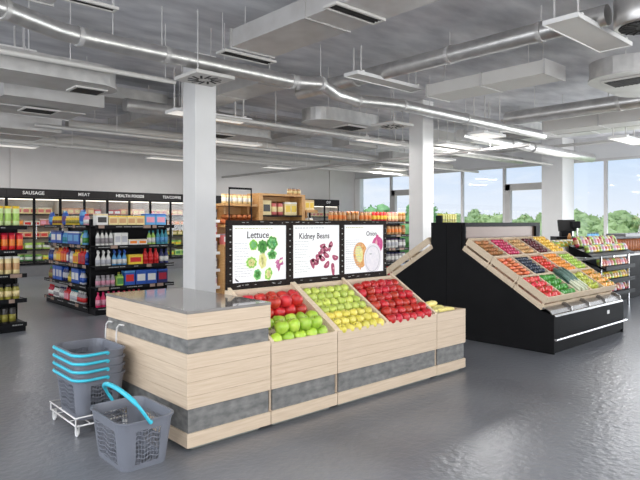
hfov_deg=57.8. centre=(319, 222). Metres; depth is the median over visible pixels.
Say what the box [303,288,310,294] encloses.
apple
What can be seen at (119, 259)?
spray bottle
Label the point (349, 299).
apple
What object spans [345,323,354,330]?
apple
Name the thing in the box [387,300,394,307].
apple
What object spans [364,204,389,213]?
leafy tree
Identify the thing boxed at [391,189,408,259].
door
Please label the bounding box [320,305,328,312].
apple
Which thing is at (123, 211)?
packet
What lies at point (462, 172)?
trim
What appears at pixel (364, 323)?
apple
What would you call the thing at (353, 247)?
print
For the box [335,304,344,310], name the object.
apple
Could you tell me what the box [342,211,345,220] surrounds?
pouch
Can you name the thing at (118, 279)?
detergent jug
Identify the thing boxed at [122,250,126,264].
spray bottle
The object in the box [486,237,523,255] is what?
wooden crate
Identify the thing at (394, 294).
apple
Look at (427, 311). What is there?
apple
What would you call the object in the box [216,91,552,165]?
pipe
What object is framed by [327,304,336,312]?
apple
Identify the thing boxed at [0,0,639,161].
ceiling
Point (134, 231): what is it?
shelf
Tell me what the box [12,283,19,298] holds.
jar
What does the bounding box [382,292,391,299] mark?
apple
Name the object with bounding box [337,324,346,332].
apple
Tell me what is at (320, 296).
apple
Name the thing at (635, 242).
bread loaf
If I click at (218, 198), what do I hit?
cooler
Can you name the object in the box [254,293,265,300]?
apple
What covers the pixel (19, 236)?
pouch
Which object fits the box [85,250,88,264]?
bottle
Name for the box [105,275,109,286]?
bottle
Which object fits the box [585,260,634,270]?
tray
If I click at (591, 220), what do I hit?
leafy tree
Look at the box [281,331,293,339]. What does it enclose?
apple
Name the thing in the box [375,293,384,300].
apple
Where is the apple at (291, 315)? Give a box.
[284,313,296,320]
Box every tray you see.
[569,245,633,257]
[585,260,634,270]
[603,270,634,282]
[612,288,634,294]
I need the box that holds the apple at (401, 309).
[396,305,405,313]
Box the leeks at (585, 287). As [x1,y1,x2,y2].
[560,268,587,288]
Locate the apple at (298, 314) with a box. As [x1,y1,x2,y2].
[296,312,307,319]
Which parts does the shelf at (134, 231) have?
price rail, price rail, price rail, price rail, price rail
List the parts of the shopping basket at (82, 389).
handle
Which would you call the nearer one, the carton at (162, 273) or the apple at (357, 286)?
the apple at (357, 286)
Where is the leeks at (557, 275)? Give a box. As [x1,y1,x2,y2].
[553,272,577,290]
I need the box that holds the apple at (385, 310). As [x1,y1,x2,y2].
[380,306,391,316]
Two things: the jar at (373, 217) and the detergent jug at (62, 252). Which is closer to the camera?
the detergent jug at (62, 252)
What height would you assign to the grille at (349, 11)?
0.024 m
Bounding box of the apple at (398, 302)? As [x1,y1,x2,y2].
[393,298,402,306]
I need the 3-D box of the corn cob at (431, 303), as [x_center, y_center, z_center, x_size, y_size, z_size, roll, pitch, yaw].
[1.182,0.884,6.261,0.072,0.070,0.320,0,0,39]
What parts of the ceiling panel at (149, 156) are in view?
edge frame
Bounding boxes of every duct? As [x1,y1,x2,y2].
[0,0,297,88]
[0,1,116,95]
[0,57,103,120]
[0,113,61,141]
[1,125,406,175]
[25,0,56,6]
[65,110,452,168]
[104,85,167,104]
[108,64,287,127]
[122,81,523,163]
[138,126,182,144]
[216,107,271,141]
[216,132,316,151]
[230,0,438,58]
[295,4,611,99]
[295,44,546,139]
[301,97,378,131]
[332,137,377,150]
[379,136,434,163]
[426,45,565,102]
[433,126,475,145]
[501,119,556,137]
[503,86,639,125]
[503,125,639,140]
[542,95,639,134]
[588,50,639,97]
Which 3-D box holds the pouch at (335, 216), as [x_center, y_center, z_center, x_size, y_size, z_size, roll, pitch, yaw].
[0.349,-0.141,13.390,0.135,0.240,0.093,0,0,-42]
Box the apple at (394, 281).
[391,279,398,284]
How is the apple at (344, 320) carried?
in the bin at (373, 360)
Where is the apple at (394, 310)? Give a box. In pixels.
[390,307,397,313]
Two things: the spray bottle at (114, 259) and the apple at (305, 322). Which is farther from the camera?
the spray bottle at (114, 259)
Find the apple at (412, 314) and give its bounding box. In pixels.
[409,312,416,319]
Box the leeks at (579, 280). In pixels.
[561,266,587,286]
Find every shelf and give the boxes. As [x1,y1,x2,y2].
[0,225,26,333]
[19,214,57,215]
[19,260,43,262]
[23,237,47,238]
[27,249,49,250]
[44,225,88,313]
[68,214,92,215]
[89,219,173,315]
[109,214,140,215]
[216,203,257,293]
[263,215,301,216]
[305,210,317,217]
[311,216,327,217]
[386,221,408,266]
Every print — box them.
[235,243,251,276]
[295,241,310,272]
[346,240,361,268]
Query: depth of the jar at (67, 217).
11.03 m
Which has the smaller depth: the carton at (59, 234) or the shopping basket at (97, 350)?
the shopping basket at (97, 350)
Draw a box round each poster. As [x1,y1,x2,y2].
[232,225,285,282]
[293,225,338,277]
[345,225,382,273]
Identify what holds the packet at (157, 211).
on the cooler at (170, 202)
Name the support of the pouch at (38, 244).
on the cooler at (45, 198)
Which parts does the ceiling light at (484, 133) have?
edge frame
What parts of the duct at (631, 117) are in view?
casing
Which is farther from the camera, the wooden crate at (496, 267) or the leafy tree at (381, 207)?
the leafy tree at (381, 207)
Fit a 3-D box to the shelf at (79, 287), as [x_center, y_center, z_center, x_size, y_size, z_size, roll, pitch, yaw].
[-4.650,0.770,11.136,0.526,1.660,2.293,0,0,-42]
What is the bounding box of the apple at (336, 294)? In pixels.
[332,291,339,298]
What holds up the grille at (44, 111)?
attached to the air vent at (27, 109)
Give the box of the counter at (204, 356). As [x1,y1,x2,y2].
[106,287,270,448]
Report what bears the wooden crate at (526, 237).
in the display stand at (495, 313)
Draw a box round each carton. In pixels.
[51,231,55,242]
[53,265,55,278]
[56,231,63,242]
[56,265,63,279]
[59,266,67,279]
[67,231,72,243]
[71,268,75,282]
[73,231,83,244]
[75,268,84,283]
[93,214,107,224]
[108,216,117,224]
[112,233,120,244]
[118,216,126,224]
[121,233,127,244]
[121,270,134,284]
[125,254,142,264]
[127,216,135,224]
[128,239,137,244]
[135,269,146,283]
[136,216,144,224]
[138,239,146,243]
[141,214,155,224]
[146,269,156,283]
[154,268,167,282]
[156,214,165,224]
[219,234,224,244]
[263,200,270,214]
[283,202,290,214]
[291,202,296,214]
[305,200,309,209]
[310,200,313,209]
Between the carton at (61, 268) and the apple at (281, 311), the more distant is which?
the carton at (61, 268)
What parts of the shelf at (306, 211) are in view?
price rail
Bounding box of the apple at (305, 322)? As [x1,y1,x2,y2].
[299,317,311,329]
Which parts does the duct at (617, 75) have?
plate, casing, vent frame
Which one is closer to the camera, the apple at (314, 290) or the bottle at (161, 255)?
the apple at (314, 290)
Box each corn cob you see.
[425,301,436,306]
[438,307,454,312]
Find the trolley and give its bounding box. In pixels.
[49,320,126,436]
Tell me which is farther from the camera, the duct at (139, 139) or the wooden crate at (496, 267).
the duct at (139, 139)
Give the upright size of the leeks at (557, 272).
0.268 m
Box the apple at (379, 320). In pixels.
[375,318,383,325]
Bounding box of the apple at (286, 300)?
[279,295,291,306]
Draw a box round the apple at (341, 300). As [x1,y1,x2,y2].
[337,297,345,303]
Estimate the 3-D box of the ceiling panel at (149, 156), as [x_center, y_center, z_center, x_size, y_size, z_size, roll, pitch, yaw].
[-4.630,-2.385,18.118,1.624,0.850,0.424,0,0,-42]
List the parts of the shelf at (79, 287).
price rail, price rail, price rail, price rail, price rail, shelf, shelf, panel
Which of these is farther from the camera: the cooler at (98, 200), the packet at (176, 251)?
the packet at (176, 251)
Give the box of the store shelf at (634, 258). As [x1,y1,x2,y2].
[577,252,639,299]
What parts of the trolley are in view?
guard rail, frame, push handle, push handle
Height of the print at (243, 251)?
0.295 m
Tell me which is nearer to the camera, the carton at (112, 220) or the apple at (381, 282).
the apple at (381, 282)
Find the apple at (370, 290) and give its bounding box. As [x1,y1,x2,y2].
[365,287,374,296]
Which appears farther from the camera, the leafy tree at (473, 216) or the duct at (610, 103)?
the leafy tree at (473, 216)
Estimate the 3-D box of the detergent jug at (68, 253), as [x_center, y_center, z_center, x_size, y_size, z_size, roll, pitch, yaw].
[-4.749,0.624,11.018,0.102,0.260,0.121,0,0,-42]
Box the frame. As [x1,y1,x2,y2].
[228,187,251,219]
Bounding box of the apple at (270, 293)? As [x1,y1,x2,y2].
[265,291,276,300]
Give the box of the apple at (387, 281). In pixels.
[384,279,392,285]
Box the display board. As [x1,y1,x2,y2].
[225,220,385,290]
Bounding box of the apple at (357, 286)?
[353,283,362,290]
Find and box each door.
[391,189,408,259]
[505,182,541,222]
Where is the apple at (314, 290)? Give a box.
[311,287,319,294]
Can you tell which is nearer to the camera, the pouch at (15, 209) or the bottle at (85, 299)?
the pouch at (15, 209)
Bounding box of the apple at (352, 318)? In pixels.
[347,315,356,323]
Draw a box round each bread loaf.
[221,214,230,218]
[631,238,633,250]
[633,238,636,250]
[635,238,638,250]
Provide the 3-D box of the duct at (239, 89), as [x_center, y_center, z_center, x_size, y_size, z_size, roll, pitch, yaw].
[-2.942,-2.588,12.414,0.636,0.444,6.324,0,0,-42]
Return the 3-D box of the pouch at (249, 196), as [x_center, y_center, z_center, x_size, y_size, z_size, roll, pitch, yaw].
[-1.495,-0.491,12.369,0.125,0.200,0.103,0,0,-42]
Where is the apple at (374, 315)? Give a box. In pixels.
[369,311,378,318]
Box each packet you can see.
[22,207,29,213]
[24,221,31,224]
[24,232,31,236]
[37,207,44,213]
[38,219,46,224]
[40,232,47,236]
[45,208,51,213]
[67,208,73,213]
[74,208,80,213]
[88,208,93,213]
[114,210,120,214]
[118,209,126,214]
[133,209,138,214]
[139,209,144,214]
[155,209,160,213]
[172,249,180,254]
[174,220,179,224]
[177,210,182,214]
[177,230,182,234]
[572,236,579,247]
[576,236,582,246]
[579,236,585,246]
[584,245,589,252]
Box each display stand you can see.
[396,223,446,305]
[447,223,626,354]
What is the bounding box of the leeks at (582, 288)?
[558,269,583,289]
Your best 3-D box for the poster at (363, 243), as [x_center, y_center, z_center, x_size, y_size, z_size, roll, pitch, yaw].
[0.465,0.276,6.140,0.604,0.502,0.008,0,0,-42]
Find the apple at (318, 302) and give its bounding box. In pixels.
[314,299,322,306]
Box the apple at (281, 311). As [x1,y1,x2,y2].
[273,306,284,315]
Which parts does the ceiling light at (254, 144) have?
edge frame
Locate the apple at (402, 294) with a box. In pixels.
[397,291,405,298]
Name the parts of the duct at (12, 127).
casing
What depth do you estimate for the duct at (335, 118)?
11.65 m
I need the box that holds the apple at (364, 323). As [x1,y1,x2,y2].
[361,320,369,328]
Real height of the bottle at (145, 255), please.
0.280 m
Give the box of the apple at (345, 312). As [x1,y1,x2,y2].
[341,309,349,317]
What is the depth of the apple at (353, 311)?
5.36 m
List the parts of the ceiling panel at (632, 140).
edge frame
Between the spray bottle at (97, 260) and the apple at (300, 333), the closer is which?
the apple at (300, 333)
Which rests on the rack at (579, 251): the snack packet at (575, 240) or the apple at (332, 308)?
the snack packet at (575, 240)
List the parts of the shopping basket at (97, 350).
handle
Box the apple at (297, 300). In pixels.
[291,293,302,305]
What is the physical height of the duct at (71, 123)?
0.840 m
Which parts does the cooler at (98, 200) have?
door, door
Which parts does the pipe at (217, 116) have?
hanger rod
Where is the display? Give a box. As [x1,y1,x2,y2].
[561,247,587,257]
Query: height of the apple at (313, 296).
0.096 m
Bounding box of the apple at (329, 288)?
[326,286,333,292]
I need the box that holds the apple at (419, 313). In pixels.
[415,310,424,318]
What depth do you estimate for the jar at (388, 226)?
14.60 m
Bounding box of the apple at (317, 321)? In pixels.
[310,315,322,328]
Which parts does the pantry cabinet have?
panel, panel, panel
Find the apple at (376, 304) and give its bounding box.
[371,301,380,310]
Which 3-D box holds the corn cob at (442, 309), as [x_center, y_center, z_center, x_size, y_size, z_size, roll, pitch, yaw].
[1.339,0.945,6.237,0.320,0.070,0.072,0,0,-37]
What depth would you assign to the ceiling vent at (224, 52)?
7.93 m
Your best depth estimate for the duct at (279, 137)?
16.06 m
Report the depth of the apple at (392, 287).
6.04 m
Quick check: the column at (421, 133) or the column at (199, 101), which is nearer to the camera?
the column at (199, 101)
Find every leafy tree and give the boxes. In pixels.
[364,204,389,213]
[400,203,437,253]
[440,212,465,222]
[464,208,482,222]
[475,212,502,222]
[512,218,529,222]
[519,213,541,225]
[536,212,541,221]
[540,215,580,231]
[574,208,599,226]
[574,218,589,231]
[574,223,603,235]
[596,213,635,232]
[597,216,631,232]
[598,210,639,232]
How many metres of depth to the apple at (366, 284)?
5.91 m
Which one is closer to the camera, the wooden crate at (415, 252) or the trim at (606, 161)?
the wooden crate at (415, 252)
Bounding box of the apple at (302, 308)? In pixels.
[295,303,306,313]
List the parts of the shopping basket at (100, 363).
handle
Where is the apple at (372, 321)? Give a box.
[368,319,376,326]
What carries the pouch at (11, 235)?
on the shelf at (20, 325)
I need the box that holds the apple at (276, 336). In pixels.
[270,332,281,340]
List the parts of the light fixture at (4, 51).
hanger rod, hanger rod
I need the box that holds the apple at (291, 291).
[287,289,298,295]
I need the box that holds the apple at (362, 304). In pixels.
[358,301,365,308]
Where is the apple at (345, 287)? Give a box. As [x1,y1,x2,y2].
[340,284,348,290]
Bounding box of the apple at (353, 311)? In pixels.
[348,308,357,315]
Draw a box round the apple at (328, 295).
[324,292,332,298]
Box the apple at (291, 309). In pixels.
[284,304,295,314]
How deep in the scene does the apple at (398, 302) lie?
5.84 m
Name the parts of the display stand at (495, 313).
panel, canopy frame, ledge trim, bumper rail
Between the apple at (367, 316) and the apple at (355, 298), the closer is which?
the apple at (367, 316)
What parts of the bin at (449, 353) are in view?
panel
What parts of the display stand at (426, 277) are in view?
canopy frame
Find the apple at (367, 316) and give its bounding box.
[362,313,370,320]
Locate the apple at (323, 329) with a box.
[317,325,327,333]
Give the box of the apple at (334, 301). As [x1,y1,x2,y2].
[329,297,338,304]
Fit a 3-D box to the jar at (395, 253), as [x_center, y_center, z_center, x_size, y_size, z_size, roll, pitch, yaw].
[1.938,0.879,14.841,0.135,0.240,0.093,0,0,-42]
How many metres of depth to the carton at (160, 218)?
10.78 m
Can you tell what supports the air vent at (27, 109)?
attached to the duct at (13, 97)
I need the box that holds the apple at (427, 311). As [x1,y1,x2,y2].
[422,307,431,316]
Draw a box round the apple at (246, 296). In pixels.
[242,293,254,298]
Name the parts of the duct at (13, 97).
casing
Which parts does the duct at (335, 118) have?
casing, plate, vent frame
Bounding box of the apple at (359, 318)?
[355,314,363,322]
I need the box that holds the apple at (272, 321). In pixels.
[268,319,273,329]
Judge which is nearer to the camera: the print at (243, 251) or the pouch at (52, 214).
the print at (243, 251)
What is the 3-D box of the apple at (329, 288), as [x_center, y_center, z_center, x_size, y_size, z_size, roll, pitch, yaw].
[0.093,0.656,5.626,0.096,0.095,0.094,0,0,-39]
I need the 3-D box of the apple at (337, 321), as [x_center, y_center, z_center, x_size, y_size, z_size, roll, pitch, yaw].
[0.139,0.890,5.141,0.095,0.093,0.093,0,0,4]
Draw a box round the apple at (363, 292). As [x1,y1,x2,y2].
[358,288,366,297]
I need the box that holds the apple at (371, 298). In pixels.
[366,295,376,302]
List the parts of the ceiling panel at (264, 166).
edge frame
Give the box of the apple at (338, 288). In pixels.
[333,285,341,291]
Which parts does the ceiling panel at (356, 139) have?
edge frame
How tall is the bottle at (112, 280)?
0.200 m
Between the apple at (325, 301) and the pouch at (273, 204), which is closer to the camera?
the apple at (325, 301)
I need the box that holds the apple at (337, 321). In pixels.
[332,318,340,324]
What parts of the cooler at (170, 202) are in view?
door, door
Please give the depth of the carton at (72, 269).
10.76 m
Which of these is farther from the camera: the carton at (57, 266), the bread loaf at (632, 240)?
the bread loaf at (632, 240)
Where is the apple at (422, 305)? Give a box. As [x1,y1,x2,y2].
[417,302,426,310]
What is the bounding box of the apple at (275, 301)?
[267,295,280,308]
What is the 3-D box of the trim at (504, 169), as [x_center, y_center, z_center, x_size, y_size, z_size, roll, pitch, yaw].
[6.883,-0.270,21.631,0.100,3.500,0.100,0,0,-42]
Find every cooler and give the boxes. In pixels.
[0,188,6,205]
[6,188,60,276]
[60,190,107,265]
[108,192,150,215]
[150,193,182,268]
[216,196,226,203]
[310,199,338,219]
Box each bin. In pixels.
[225,282,336,424]
[293,273,436,405]
[435,306,464,375]
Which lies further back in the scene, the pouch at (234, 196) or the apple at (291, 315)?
the pouch at (234, 196)
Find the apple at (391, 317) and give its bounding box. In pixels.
[385,314,395,322]
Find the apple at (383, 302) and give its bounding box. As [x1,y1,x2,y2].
[379,299,388,308]
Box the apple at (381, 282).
[377,279,385,286]
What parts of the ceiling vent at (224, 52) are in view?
hanger rod, frame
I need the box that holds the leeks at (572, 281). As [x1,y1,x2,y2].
[552,267,580,287]
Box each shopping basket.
[52,338,124,392]
[52,359,124,406]
[52,366,124,419]
[53,347,124,401]
[90,382,173,471]
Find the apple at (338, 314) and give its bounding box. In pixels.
[333,310,341,317]
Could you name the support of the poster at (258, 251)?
attached to the display board
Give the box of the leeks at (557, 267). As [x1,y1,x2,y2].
[557,267,583,286]
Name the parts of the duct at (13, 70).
casing, plate, vent frame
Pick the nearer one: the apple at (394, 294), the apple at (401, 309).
the apple at (401, 309)
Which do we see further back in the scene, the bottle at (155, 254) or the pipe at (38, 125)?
the pipe at (38, 125)
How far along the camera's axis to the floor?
4.59 m
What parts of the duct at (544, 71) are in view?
casing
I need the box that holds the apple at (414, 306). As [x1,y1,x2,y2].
[410,303,419,311]
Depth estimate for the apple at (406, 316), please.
5.63 m
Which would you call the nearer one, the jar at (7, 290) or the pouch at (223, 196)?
the jar at (7, 290)
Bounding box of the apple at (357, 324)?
[353,321,361,329]
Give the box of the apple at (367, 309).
[363,306,371,312]
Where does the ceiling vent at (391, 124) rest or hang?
in the ceiling
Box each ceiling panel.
[0,26,36,51]
[0,142,38,148]
[144,141,182,160]
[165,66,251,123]
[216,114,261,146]
[260,151,298,168]
[344,45,423,92]
[353,108,407,145]
[371,146,408,170]
[433,119,481,149]
[433,155,455,161]
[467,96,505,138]
[542,0,632,52]
[607,127,639,144]
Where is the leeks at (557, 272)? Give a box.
[553,269,579,289]
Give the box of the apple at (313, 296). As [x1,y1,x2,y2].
[308,294,316,300]
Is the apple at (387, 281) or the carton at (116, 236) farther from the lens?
the carton at (116, 236)
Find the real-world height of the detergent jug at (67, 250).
0.280 m
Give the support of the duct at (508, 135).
hanging from the ceiling
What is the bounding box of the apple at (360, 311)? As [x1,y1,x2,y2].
[356,307,364,314]
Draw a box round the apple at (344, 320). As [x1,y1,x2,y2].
[339,316,348,324]
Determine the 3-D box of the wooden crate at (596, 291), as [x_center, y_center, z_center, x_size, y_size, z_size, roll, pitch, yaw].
[3.736,0.884,8.271,0.424,0.392,0.474,0,0,-42]
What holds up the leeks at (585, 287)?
in the wooden crate at (582, 294)
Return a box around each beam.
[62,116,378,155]
[116,84,499,150]
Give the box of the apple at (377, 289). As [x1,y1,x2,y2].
[373,286,381,293]
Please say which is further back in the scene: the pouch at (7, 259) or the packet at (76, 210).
the packet at (76, 210)
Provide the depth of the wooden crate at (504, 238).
8.62 m
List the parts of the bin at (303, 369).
rail, panel, panel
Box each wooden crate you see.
[389,253,413,275]
[408,237,432,262]
[462,238,508,267]
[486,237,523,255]
[487,256,535,287]
[502,237,538,253]
[511,254,550,274]
[513,275,563,309]
[517,236,551,252]
[526,253,560,272]
[530,236,564,251]
[537,273,578,303]
[540,252,577,270]
[553,272,591,300]
[554,251,590,268]
[569,269,604,297]
[579,268,616,295]
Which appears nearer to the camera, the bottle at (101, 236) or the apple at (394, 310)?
the apple at (394, 310)
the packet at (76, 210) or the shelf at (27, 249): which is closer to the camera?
the shelf at (27, 249)
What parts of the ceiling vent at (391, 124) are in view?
plate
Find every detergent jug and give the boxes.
[58,248,62,260]
[61,247,65,261]
[63,247,68,261]
[65,267,70,280]
[66,248,70,261]
[66,288,70,299]
[73,250,77,262]
[75,250,79,263]
[78,248,83,263]
[81,249,85,264]
[114,272,122,285]
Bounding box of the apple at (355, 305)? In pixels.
[351,302,358,308]
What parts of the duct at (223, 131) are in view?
casing, plate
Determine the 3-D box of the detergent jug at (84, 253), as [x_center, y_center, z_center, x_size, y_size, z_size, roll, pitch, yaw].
[-4.235,0.614,10.462,0.102,0.280,0.150,0,0,-42]
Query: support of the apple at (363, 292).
in the bin at (373, 360)
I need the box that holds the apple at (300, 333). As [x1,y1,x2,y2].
[293,328,305,337]
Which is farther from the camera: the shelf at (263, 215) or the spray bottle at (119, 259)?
the shelf at (263, 215)
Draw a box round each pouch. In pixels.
[0,206,3,224]
[0,257,3,274]
[1,233,7,249]
[4,206,11,224]
[4,256,11,273]
[8,233,15,249]
[12,206,19,224]
[12,256,19,273]
[16,233,22,249]
[25,243,32,248]
[25,254,32,260]
[36,242,41,248]
[36,254,41,260]
[42,242,50,248]
[49,212,54,224]
[62,211,68,224]
[79,210,85,224]
[175,240,180,244]
[221,194,226,202]
[232,194,236,203]
[237,194,241,203]
[242,194,246,203]
[247,195,250,203]
[271,201,276,214]
[277,202,282,214]
[328,211,332,220]
[333,211,337,220]
[337,211,341,220]
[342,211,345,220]
[346,211,350,220]
[351,211,354,220]
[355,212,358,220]
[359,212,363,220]
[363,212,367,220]
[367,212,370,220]
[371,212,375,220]
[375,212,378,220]
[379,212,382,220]
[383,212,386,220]
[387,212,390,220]
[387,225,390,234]
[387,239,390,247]
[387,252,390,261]
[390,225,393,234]
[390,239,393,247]
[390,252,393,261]
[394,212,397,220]
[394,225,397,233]
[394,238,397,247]
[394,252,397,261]
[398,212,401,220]
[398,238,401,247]
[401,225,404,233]
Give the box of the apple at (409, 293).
[403,289,412,298]
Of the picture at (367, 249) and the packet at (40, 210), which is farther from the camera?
the packet at (40, 210)
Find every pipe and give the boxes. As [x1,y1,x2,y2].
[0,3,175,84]
[0,139,408,176]
[34,104,478,172]
[180,101,338,148]
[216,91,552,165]
[221,138,530,177]
[358,136,639,165]
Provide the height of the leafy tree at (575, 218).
8.813 m
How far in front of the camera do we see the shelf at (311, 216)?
24.97 m
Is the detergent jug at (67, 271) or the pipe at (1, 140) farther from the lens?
the pipe at (1, 140)
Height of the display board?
0.605 m
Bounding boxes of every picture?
[245,235,282,280]
[310,241,337,274]
[353,235,382,271]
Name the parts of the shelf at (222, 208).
panel, post, panel, shelf, post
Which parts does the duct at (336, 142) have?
casing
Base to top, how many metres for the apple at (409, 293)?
0.107 m
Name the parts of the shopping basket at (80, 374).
handle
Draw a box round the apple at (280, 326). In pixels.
[274,320,288,333]
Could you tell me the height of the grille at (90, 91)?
0.012 m
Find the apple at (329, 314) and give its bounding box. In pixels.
[325,311,334,319]
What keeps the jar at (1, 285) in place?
on the shelf at (20, 325)
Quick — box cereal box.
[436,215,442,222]
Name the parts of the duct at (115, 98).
plate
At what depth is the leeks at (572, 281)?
7.89 m
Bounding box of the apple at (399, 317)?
[394,313,402,322]
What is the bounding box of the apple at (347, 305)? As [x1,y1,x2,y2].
[343,302,351,309]
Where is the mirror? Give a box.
[466,226,533,241]
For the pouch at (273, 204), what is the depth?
12.71 m
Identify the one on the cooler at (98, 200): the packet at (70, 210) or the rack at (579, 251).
the packet at (70, 210)
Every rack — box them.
[216,220,219,288]
[569,245,634,304]
[606,233,639,252]
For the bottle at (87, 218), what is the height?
0.200 m
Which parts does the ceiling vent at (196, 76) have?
hanger rod, plate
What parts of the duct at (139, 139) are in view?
casing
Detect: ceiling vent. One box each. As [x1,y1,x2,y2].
[62,0,118,12]
[174,10,234,86]
[216,12,276,65]
[371,78,412,129]
[613,0,639,35]
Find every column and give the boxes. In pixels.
[183,52,215,292]
[409,100,432,258]
[542,138,573,239]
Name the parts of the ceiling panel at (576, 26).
hanger rod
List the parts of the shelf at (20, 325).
panel, price rail, price rail, price rail, price rail, price rail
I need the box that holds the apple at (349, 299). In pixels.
[344,295,352,302]
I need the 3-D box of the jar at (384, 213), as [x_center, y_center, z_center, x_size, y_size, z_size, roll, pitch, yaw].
[1.622,-0.141,14.559,0.135,0.240,0.093,0,0,-42]
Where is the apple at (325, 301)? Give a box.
[321,298,330,305]
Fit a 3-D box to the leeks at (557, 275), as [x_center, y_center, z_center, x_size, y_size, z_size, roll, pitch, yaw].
[3.319,0.809,7.856,0.069,0.268,0.382,0,0,-40]
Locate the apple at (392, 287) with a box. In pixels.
[388,284,395,291]
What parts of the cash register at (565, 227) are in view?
drawer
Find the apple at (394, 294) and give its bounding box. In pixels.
[390,291,398,299]
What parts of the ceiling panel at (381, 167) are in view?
edge frame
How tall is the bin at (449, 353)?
0.665 m
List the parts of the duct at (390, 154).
casing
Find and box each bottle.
[82,271,86,284]
[83,292,87,304]
[84,230,88,244]
[85,214,89,224]
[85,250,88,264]
[95,250,100,265]
[95,275,99,286]
[95,292,100,307]
[96,231,99,245]
[100,231,103,244]
[100,275,104,286]
[101,250,105,265]
[101,292,105,306]
[104,231,108,244]
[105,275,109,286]
[106,250,110,265]
[109,231,112,244]
[110,275,114,285]
[112,250,116,264]
[117,250,121,264]
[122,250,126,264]
[143,248,147,263]
[147,231,150,243]
[148,248,152,262]
[151,231,154,243]
[153,248,158,262]
[156,230,159,243]
[159,249,163,262]
[160,230,163,243]
[164,230,167,243]
[164,249,167,262]
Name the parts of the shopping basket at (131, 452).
handle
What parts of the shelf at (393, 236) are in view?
panel, price rail, price rail, price rail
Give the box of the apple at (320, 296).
[317,292,324,299]
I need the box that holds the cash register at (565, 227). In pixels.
[550,220,580,239]
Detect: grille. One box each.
[22,108,54,114]
[70,88,103,95]
[71,0,113,10]
[216,134,232,137]
[221,52,272,63]
[329,5,380,22]
[336,126,364,130]
[605,77,639,87]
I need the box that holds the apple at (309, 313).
[306,310,317,317]
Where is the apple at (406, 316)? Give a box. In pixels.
[401,313,409,320]
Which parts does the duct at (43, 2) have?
casing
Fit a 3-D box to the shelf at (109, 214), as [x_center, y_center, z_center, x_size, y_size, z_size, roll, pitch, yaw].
[-6.505,-0.236,19.378,1.430,0.052,0.450,0,0,-42]
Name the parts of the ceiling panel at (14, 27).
hanger rod, edge frame, hanger rod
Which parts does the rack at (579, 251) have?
post, post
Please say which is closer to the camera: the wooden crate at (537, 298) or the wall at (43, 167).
the wooden crate at (537, 298)
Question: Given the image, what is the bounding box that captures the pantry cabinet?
[247,193,304,219]
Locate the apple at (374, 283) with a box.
[370,280,378,286]
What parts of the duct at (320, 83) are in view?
hanger rod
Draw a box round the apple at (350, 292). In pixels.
[347,290,354,296]
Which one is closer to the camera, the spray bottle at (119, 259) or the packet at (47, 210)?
the spray bottle at (119, 259)
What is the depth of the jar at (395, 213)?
14.81 m
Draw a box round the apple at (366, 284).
[361,281,370,288]
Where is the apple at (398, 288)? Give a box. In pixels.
[395,284,403,290]
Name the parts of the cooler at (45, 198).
door, door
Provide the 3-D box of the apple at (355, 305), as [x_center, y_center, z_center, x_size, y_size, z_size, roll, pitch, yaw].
[0.325,0.792,5.524,0.096,0.096,0.094,0,0,19]
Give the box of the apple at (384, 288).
[380,285,388,292]
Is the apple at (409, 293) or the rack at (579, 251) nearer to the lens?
the apple at (409, 293)
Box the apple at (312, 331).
[304,327,316,335]
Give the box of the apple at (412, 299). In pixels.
[408,297,416,303]
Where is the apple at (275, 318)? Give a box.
[272,314,285,326]
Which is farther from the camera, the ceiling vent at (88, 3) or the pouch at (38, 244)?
the pouch at (38, 244)
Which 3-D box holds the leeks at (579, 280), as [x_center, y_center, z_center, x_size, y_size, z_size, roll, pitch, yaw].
[3.530,0.753,8.069,0.382,0.268,0.069,0,0,43]
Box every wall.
[0,133,354,220]
[355,133,639,177]
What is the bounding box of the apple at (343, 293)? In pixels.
[339,290,347,297]
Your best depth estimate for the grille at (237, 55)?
7.99 m
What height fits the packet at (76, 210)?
0.200 m
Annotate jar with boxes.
[0,284,3,299]
[4,284,11,299]
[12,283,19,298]
[65,216,68,224]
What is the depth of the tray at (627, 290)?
10.95 m
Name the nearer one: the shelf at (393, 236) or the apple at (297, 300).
the apple at (297, 300)
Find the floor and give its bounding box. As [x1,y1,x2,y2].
[0,260,639,479]
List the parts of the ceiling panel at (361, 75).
hanger rod, hanger rod, edge frame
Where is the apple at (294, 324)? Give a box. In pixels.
[287,318,299,331]
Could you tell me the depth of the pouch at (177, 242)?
20.49 m
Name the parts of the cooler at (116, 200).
door, door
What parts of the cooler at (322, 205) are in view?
door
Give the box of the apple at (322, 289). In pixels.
[318,286,326,292]
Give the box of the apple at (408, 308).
[403,305,411,312]
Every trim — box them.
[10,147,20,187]
[329,160,334,199]
[355,155,639,178]
[355,179,363,211]
[390,177,392,211]
[461,171,463,222]
[503,168,505,222]
[604,160,607,234]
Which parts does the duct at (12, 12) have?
hanger rod, hanger rod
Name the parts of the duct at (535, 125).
casing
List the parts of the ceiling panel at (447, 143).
edge frame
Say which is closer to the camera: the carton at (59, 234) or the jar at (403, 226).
the carton at (59, 234)
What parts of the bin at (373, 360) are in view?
rail, panel, panel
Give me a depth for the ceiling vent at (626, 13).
6.61 m
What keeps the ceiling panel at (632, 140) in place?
hanging from the ceiling
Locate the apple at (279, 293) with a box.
[276,291,287,296]
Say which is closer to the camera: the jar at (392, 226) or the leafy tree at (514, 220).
the jar at (392, 226)
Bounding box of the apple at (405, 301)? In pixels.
[401,298,409,305]
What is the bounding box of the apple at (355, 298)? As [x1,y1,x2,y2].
[352,295,359,301]
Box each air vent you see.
[17,106,59,115]
[323,1,385,24]
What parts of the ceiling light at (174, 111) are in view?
hanger rod, hanger rod, edge frame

